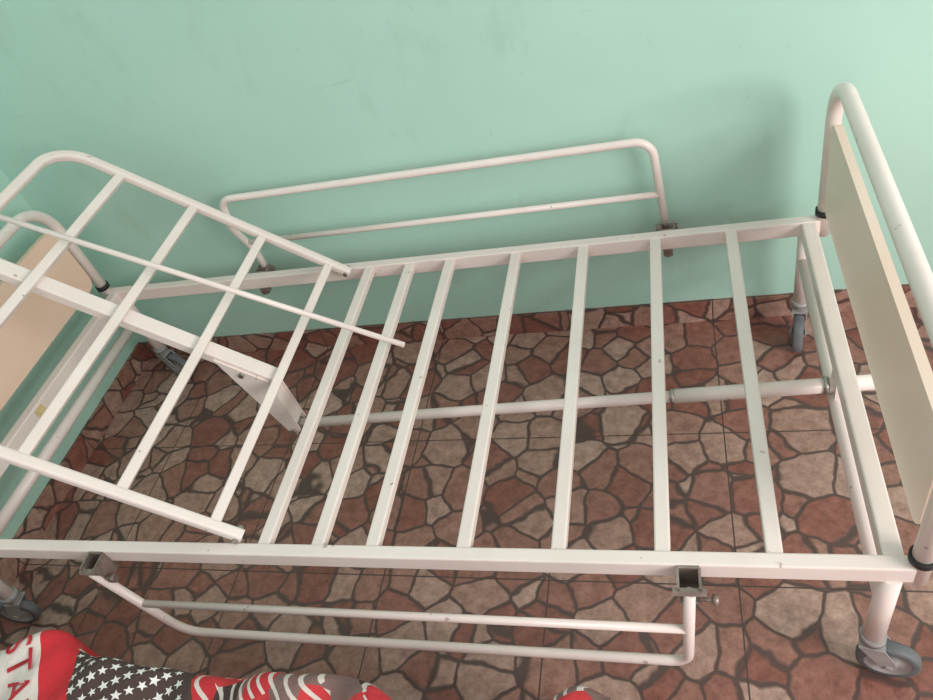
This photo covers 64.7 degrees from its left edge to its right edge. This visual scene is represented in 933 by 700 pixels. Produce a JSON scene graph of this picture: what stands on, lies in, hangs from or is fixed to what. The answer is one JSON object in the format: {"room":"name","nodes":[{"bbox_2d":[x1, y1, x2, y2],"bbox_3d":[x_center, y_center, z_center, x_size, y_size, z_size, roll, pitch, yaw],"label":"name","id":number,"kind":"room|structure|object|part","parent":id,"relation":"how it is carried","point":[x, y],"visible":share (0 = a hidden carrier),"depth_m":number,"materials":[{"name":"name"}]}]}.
{"room":"hospital room","nodes":[
{"label":"hospital room","id":0,"kind":"room"},
{"bbox_2d":[0,169,137,538],"bbox_3d":[-1.867,0.596,0.331,0.150,2.700,4.155,-4,45,17],"label":"wall","id":1,"kind":"structure","parent":0,"point":[23,239],"depth_m":2.17,"materials":[{"name":"green paint"}]},
{"bbox_2d":[0,342,149,585],"bbox_3d":[-1.465,1.498,1.200,0.009,0.075,4.155,-4,45,17],"label":"baseboard","id":2,"kind":"structure","parent":1,"relation":"attached to","point":[52,496],"depth_m":2.29,"materials":[{"name":"brown tile"}]},
{"bbox_2d":[0,0,932,341],"bbox_3d":[0.882,-1.107,1.056,5.190,2.700,0.150,-4,45,17],"label":"wall","id":3,"kind":"structure","parent":0,"point":[205,102],"depth_m":1.78,"materials":[{"name":"green paint"}]},
{"bbox_2d":[139,284,916,358],"bbox_3d":[1.272,-0.148,1.871,5.031,0.075,0.009,-4,45,17],"label":"baseboard","id":4,"kind":"structure","parent":3,"relation":"attached to","point":[771,305],"depth_m":2.18,"materials":[{"name":"brown tile"}]},
{"bbox_2d":[0,307,932,699],"bbox_3d":[0.901,1.357,0.606,5.190,0.100,4.305,-4,45,17],"label":"floor","id":5,"kind":"structure","parent":0,"point":[765,639],"depth_m":1.80,"materials":[{"name":"tile"}]},
{"bbox_2d":[0,630,613,699],"bbox_3d":[-0.543,0.986,1.116,1.600,0.437,0.971,-4,45,17],"label":"blanket","id":6,"kind":"object","parent":5,"relation":"on","point":[48,664],"visible":1,"depth_m":1.27,"materials":[{"name":"fabric"}]},
{"bbox_2d":[0,82,932,677],"bbox_3d":[-0.237,-0.001,1.612,2.109,0.973,0.980,-4,45,17],"label":"hospital bed","id":7,"kind":"object","parent":5,"relation":"on","point":[39,293],"visible":1,"depth_m":1.51,"materials":[{"name":"white metal"}]},
{"bbox_2d":[0,586,19,604],"bbox_3d":[-1.144,0.614,1.844,0.042,0.016,0.042,-9,44,11],"label":"socket","id":8,"kind":"object","parent":7,"relation":"attached to","point":[12,597],"depth_m":1.83,"materials":[{"name":"grey plastic"}]},
{"bbox_3d":[-1.211,0.024,1.867,0.016,0.210,0.810,-4,45,17],"label":"headboard panel","id":9,"kind":"part","parent":7,"relation":"part of","materials":[{"name":"beige laminate"}]},
{"bbox_3d":[-1.166,0.098,1.935,0.068,0.608,0.895,-4,45,17],"label":"headboard tube frame","id":10,"kind":"part","parent":7,"relation":"part of","materials":[{"name":"white metal"}]},
{"bbox_3d":[-0.746,-0.009,1.722,0.569,0.641,0.046,-4,45,17],"label":"backrest support arm","id":11,"kind":"part","parent":7,"relation":"part of","materials":[{"name":"white metal"}]},
{"bbox_2d":[153,344,166,353],"bbox_3d":[-1.008,-0.006,2.424,0.042,0.016,0.042,11,51,29],"label":"socket","id":12,"kind":"object","parent":7,"relation":"attached to","point":[160,348],"depth_m":2.41,"materials":[{"name":"grey plastic"}]},
{"bbox_3d":[-0.737,-0.072,1.647,0.636,0.510,0.825,-4,45,17],"label":"backrest frame","id":13,"kind":"part","parent":7,"relation":"part of","materials":[{"name":"white metal"}]},
{"bbox_3d":[-0.668,-0.179,1.661,0.957,0.578,0.013,-4,45,17],"label":"loose rod","id":14,"kind":"part","parent":7,"relation":"part of","materials":[{"name":"white metal"}]},
{"bbox_2d":[791,297,806,309],"bbox_3d":[0.845,-0.123,1.865,0.042,0.016,0.042,4,48,24],"label":"socket","id":15,"kind":"object","parent":7,"relation":"attached to","point":[797,304],"depth_m":1.85,"materials":[{"name":"grey plastic"}]},
{"bbox_3d":[0.716,-0.028,1.358,0.068,0.632,0.895,-4,45,17],"label":"footboard tube frame","id":16,"kind":"part","parent":7,"relation":"part of","materials":[{"name":"white metal"}]},
{"bbox_2d":[859,624,887,648],"bbox_3d":[0.709,0.497,1.285,0.042,0.016,0.042,6,49,25],"label":"socket","id":17,"kind":"object","parent":7,"relation":"attached to","point":[865,642],"depth_m":1.27,"materials":[{"name":"grey plastic"}]},
{"bbox_3d":[0.709,-0.098,1.285,0.016,0.216,0.810,-4,45,17],"label":"footboard panel","id":18,"kind":"part","parent":7,"relation":"part of","materials":[{"name":"beige laminate"}]}
]}

